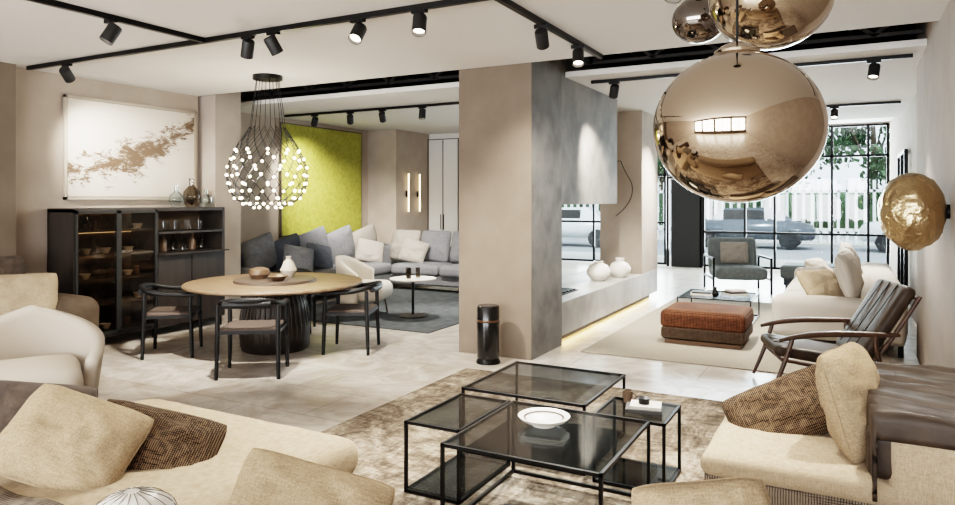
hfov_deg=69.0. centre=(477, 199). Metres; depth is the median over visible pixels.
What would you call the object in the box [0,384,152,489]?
cushion
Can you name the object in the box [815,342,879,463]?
cushion
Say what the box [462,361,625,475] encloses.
coffee table
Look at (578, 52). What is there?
track spotlight
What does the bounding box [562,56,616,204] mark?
hood
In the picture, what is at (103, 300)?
shelf
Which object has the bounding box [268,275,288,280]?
serving bowl
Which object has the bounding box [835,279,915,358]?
cushion
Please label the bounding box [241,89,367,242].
wall
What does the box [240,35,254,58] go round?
track spotlight
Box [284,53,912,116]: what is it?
track rail
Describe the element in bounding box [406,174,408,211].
wall sconce
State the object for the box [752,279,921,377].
lounge chair
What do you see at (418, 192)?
wall sconce
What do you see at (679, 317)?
cushion
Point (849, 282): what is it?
cushion
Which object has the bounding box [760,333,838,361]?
seat cushion
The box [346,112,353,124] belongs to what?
track spotlight
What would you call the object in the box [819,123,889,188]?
tree
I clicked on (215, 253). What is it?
shelf
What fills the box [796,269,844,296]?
cushion
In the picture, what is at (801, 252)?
street
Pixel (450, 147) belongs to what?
leaf
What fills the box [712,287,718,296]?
flower vase
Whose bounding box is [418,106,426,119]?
track spotlight
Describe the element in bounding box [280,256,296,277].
vase
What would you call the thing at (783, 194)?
hedge
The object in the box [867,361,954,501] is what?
throw
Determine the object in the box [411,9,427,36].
track spotlight
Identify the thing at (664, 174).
frame
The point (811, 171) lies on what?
tree
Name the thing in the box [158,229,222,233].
shelf
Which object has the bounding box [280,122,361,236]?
wall panel
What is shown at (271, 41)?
track spotlight
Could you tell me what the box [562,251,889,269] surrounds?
pavement
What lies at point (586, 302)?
bench
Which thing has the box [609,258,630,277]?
vase
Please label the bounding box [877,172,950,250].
wall lamp
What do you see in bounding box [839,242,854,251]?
cushion
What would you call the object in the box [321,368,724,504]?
area rug
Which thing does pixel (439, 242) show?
cushion
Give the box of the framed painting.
[63,94,195,199]
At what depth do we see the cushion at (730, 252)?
12.36 m
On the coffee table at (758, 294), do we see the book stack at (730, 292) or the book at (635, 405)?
the book stack at (730, 292)
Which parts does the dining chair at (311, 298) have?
rail, leg, leg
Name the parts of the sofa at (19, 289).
arm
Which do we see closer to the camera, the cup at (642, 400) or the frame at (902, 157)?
the cup at (642, 400)
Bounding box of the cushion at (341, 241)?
[327,225,354,264]
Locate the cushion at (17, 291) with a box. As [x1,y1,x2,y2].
[0,273,57,314]
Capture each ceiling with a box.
[0,0,948,95]
[241,38,926,133]
[277,23,916,97]
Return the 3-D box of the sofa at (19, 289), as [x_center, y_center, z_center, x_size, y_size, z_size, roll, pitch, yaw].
[-4.558,1.063,5.870,1.147,1.074,2.246,0,0,28]
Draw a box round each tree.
[657,154,668,189]
[788,133,828,189]
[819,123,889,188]
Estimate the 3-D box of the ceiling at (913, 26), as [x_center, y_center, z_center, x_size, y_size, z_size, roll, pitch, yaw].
[0.593,-1.765,7.455,12.400,0.670,3.700,0,0,28]
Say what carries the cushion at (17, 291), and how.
on the sofa at (19, 289)
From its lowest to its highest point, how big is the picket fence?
2.410 m
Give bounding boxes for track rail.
[26,0,602,69]
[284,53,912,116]
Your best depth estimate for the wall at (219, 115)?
9.27 m
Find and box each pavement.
[562,237,876,247]
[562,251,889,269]
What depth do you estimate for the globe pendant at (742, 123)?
1.85 m
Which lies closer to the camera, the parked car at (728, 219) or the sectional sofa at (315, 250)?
the sectional sofa at (315, 250)
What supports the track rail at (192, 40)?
attached to the ceiling at (489, 33)
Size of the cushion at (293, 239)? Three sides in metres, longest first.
0.594 x 0.479 x 0.248 m
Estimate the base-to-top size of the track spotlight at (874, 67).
0.194 m
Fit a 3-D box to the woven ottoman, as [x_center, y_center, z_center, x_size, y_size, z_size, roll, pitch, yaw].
[2.600,1.394,7.854,0.900,0.384,0.780,0,0,28]
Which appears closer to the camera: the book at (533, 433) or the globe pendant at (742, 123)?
the globe pendant at (742, 123)
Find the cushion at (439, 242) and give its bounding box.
[421,230,450,261]
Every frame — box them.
[428,138,458,230]
[562,167,665,264]
[666,176,702,267]
[703,123,888,269]
[897,149,907,285]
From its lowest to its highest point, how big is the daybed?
0.459 m
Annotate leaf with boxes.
[429,141,443,230]
[443,140,457,245]
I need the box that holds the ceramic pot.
[249,267,269,278]
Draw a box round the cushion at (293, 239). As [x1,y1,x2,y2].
[274,233,300,269]
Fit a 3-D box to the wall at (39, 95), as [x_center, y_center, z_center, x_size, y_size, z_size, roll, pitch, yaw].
[-6.349,0.090,4.454,0.200,3.020,10.850,0,0,28]
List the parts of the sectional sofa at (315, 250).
arm, seat, seat, seat, seat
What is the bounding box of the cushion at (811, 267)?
[800,266,827,270]
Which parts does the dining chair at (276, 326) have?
leg, leg, rail, seat, seat frame, rail, leg, leg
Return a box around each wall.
[16,68,197,337]
[198,92,240,321]
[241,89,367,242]
[429,133,458,140]
[600,110,656,273]
[829,121,890,124]
[917,0,954,367]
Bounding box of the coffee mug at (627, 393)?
[623,389,636,402]
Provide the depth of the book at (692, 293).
9.19 m
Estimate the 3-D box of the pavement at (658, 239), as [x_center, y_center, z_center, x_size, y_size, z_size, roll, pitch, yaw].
[21.029,1.730,39.218,60.000,0.140,31.000,0,0,28]
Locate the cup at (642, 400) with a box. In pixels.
[638,396,649,404]
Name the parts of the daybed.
seat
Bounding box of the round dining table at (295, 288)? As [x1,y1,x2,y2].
[181,272,362,354]
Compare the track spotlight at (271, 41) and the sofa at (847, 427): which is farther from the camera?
the track spotlight at (271, 41)
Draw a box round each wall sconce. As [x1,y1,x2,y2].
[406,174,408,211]
[417,174,419,210]
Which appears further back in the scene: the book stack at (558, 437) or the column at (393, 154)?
the column at (393, 154)
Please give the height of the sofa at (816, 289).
1.002 m
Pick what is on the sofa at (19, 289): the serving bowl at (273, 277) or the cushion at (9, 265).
the cushion at (9, 265)
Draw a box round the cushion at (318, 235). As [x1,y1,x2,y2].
[299,226,327,247]
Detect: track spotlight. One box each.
[59,63,75,82]
[99,17,121,45]
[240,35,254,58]
[264,31,282,55]
[311,114,318,126]
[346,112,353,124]
[348,18,366,44]
[378,109,385,122]
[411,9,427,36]
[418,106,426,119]
[534,23,549,49]
[571,44,584,67]
[609,81,619,98]
[665,0,680,3]
[830,106,838,119]
[867,60,880,79]
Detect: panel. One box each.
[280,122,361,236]
[671,179,700,267]
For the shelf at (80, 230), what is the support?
attached to the bar cabinet
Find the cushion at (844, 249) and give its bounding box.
[838,248,858,262]
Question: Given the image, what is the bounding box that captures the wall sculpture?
[616,161,632,215]
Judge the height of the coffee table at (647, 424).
0.418 m
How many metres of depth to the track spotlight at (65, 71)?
6.77 m
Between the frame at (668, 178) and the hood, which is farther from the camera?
the frame at (668, 178)
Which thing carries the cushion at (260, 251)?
on the sectional sofa at (315, 250)
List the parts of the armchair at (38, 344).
seat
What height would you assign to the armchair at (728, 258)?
0.914 m
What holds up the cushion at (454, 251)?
on the sectional sofa at (315, 250)
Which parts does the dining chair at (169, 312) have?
leg, rail, leg, rail, seat, seat frame, leg, leg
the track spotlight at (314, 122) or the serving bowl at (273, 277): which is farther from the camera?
the track spotlight at (314, 122)
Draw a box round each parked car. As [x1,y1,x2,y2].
[562,207,599,247]
[705,207,816,249]
[860,221,889,252]
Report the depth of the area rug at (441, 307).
9.90 m
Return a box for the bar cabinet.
[47,207,228,336]
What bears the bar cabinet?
on the floor
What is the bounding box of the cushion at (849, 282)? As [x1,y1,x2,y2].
[834,252,864,297]
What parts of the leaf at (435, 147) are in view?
handles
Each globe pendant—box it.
[653,0,828,202]
[672,0,719,43]
[708,0,834,50]
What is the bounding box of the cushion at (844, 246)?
[841,245,862,272]
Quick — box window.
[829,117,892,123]
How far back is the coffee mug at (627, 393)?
4.09 m
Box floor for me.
[98,261,919,431]
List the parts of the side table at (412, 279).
stem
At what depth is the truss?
7.74 m
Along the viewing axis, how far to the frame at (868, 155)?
15.10 m
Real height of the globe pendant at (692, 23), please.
0.593 m
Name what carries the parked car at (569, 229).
on the street
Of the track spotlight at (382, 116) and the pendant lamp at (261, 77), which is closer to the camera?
the pendant lamp at (261, 77)
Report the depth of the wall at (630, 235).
10.74 m
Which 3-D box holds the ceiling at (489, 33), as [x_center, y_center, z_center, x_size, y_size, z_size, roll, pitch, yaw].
[-1.568,-1.400,1.890,10.950,0.060,10.850,0,0,28]
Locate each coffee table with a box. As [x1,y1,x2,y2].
[404,393,509,504]
[440,400,650,504]
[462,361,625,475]
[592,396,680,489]
[677,289,759,323]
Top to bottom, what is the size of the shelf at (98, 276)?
0.020 m
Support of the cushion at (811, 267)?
on the sofa at (816, 289)
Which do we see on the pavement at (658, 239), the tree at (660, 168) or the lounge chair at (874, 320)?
the tree at (660, 168)
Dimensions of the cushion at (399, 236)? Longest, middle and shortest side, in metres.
0.652 x 0.575 x 0.236 m
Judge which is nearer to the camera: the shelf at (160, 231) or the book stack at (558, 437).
the book stack at (558, 437)
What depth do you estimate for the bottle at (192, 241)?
8.79 m
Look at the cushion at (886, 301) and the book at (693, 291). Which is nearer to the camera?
the cushion at (886, 301)
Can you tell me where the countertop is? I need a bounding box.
[158,248,228,254]
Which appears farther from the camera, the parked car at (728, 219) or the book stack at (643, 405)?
the parked car at (728, 219)
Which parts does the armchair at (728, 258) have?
arm frame, seat, arm frame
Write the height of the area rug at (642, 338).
0.011 m
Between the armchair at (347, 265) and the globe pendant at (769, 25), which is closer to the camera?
the globe pendant at (769, 25)
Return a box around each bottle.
[160,234,166,251]
[189,233,195,248]
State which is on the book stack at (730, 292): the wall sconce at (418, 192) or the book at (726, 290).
the book at (726, 290)
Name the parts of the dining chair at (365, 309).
leg, leg, rail, seat, seat frame, leg, rail, leg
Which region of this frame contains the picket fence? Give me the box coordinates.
[564,180,884,243]
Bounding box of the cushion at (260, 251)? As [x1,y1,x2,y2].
[241,233,276,267]
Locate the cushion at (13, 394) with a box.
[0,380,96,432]
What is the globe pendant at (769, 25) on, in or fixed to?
hanging from the ceiling at (489, 33)
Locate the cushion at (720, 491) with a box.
[633,478,769,504]
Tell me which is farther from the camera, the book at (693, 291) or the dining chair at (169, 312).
the book at (693, 291)
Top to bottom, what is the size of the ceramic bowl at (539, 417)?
0.053 m
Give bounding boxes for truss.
[241,26,923,98]
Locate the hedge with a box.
[562,184,881,228]
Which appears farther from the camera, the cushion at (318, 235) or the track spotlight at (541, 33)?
the cushion at (318, 235)
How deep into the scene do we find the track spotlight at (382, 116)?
10.26 m
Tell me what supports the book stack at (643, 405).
on the side table at (613, 399)
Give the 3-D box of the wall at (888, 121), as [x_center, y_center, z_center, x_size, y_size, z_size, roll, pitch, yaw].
[5.401,-1.865,16.422,12.000,0.470,0.150,0,0,28]
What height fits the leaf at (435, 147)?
2.800 m
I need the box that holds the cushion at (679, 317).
[660,302,753,332]
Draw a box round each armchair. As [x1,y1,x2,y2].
[0,305,104,387]
[335,255,392,318]
[703,237,772,294]
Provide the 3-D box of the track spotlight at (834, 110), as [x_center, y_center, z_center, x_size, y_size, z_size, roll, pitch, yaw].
[5.115,-1.242,9.963,0.120,0.196,0.152,0,0,28]
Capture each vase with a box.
[280,256,296,277]
[586,261,610,280]
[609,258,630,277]
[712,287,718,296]
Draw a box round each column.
[0,62,15,255]
[368,129,428,243]
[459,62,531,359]
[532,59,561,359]
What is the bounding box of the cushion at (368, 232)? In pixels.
[353,224,376,261]
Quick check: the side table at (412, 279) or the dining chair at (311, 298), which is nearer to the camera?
the dining chair at (311, 298)
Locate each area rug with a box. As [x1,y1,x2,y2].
[311,287,458,332]
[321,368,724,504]
[580,297,890,373]
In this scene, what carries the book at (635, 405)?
on the book stack at (643, 405)
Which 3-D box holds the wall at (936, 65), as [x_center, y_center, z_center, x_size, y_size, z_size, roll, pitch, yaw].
[3.827,-0.250,5.550,0.300,3.700,3.400,0,0,28]
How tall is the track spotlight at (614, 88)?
0.196 m
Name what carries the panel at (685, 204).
attached to the frame at (668, 178)
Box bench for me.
[562,269,656,338]
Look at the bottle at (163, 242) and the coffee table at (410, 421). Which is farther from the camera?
the bottle at (163, 242)
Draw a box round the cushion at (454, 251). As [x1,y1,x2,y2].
[450,231,458,262]
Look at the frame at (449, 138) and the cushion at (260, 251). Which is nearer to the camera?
the cushion at (260, 251)
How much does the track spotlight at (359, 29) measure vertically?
0.196 m
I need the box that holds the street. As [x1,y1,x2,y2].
[562,239,889,262]
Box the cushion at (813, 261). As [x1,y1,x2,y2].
[804,258,833,272]
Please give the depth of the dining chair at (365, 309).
7.19 m
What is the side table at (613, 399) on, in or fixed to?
on the area rug at (377, 433)
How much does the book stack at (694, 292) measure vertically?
0.046 m
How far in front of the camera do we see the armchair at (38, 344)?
5.18 m
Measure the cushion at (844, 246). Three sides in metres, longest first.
0.652 x 0.536 x 0.226 m
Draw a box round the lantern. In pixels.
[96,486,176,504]
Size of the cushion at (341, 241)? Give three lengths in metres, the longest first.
0.747 x 0.632 x 0.242 m
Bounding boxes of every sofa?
[0,256,98,327]
[0,380,358,504]
[241,224,458,297]
[700,342,954,504]
[772,242,907,357]
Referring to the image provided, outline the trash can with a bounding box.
[476,304,499,364]
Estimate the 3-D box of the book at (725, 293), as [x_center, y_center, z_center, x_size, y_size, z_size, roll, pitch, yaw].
[3.441,1.253,9.275,0.280,0.022,0.210,0,0,-12]
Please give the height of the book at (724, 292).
0.022 m
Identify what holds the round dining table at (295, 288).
on the floor
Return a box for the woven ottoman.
[660,302,753,349]
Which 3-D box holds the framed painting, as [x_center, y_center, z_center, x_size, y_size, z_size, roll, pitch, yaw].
[-4.110,-0.580,8.354,0.040,1.150,1.730,0,0,28]
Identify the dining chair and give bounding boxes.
[138,282,202,359]
[214,298,289,380]
[271,268,315,333]
[321,280,382,355]
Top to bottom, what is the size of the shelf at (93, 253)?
0.020 m
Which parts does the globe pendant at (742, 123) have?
cord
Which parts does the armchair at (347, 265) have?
seat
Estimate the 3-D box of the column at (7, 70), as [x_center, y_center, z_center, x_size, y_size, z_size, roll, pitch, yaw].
[-4.899,0.115,6.757,0.180,2.970,0.680,0,0,28]
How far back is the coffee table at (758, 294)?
9.21 m
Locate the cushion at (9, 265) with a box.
[0,256,24,274]
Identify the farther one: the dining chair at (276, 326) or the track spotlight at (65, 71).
the track spotlight at (65, 71)
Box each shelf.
[78,228,152,232]
[78,250,152,257]
[78,272,152,283]
[98,295,152,305]
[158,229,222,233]
[158,251,223,257]
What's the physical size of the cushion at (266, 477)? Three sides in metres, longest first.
0.536 x 0.326 x 0.223 m
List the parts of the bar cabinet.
dish, dish, dish, dish, dish, dish, door frame, dish, dish, dish, dish, dish, dish, door, door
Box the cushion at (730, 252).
[720,242,748,262]
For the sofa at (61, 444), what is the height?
0.784 m
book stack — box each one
[520,425,569,446]
[625,396,662,415]
[690,290,711,295]
[722,289,748,295]
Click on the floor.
(317, 392)
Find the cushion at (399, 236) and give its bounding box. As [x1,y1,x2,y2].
[390,230,420,259]
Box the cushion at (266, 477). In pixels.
[228,449,393,504]
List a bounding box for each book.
[524,425,566,440]
[630,399,661,410]
[690,292,711,295]
[692,290,710,293]
[722,292,748,295]
[723,291,747,293]
[724,289,745,291]
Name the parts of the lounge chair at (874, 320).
leg, leg, arm, arm, rail, leg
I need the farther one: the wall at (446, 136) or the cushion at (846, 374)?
the wall at (446, 136)
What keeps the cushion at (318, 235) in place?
on the sectional sofa at (315, 250)
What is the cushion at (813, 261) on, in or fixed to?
on the sofa at (816, 289)
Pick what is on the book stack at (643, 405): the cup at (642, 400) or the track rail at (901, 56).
the cup at (642, 400)
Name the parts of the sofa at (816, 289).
seat, seat, seat, arm, arm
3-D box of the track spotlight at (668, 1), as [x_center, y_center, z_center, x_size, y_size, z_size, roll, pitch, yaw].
[1.144,-1.244,4.037,0.120,0.192,0.134,0,0,28]
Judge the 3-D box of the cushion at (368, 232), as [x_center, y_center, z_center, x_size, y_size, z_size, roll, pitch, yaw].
[-2.102,0.828,12.871,0.244,0.632,0.747,0,14,28]
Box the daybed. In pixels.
[780,262,834,288]
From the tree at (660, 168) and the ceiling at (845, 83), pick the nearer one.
the ceiling at (845, 83)
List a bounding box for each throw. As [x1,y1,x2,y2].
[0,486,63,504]
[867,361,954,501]
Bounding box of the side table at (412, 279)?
[389,276,435,318]
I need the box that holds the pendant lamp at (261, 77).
[225,73,307,208]
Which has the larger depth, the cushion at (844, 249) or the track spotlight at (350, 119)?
the track spotlight at (350, 119)
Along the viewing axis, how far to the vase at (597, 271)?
9.66 m
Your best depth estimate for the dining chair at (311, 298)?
8.75 m
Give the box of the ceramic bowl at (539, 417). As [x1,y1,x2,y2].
[518,407,569,428]

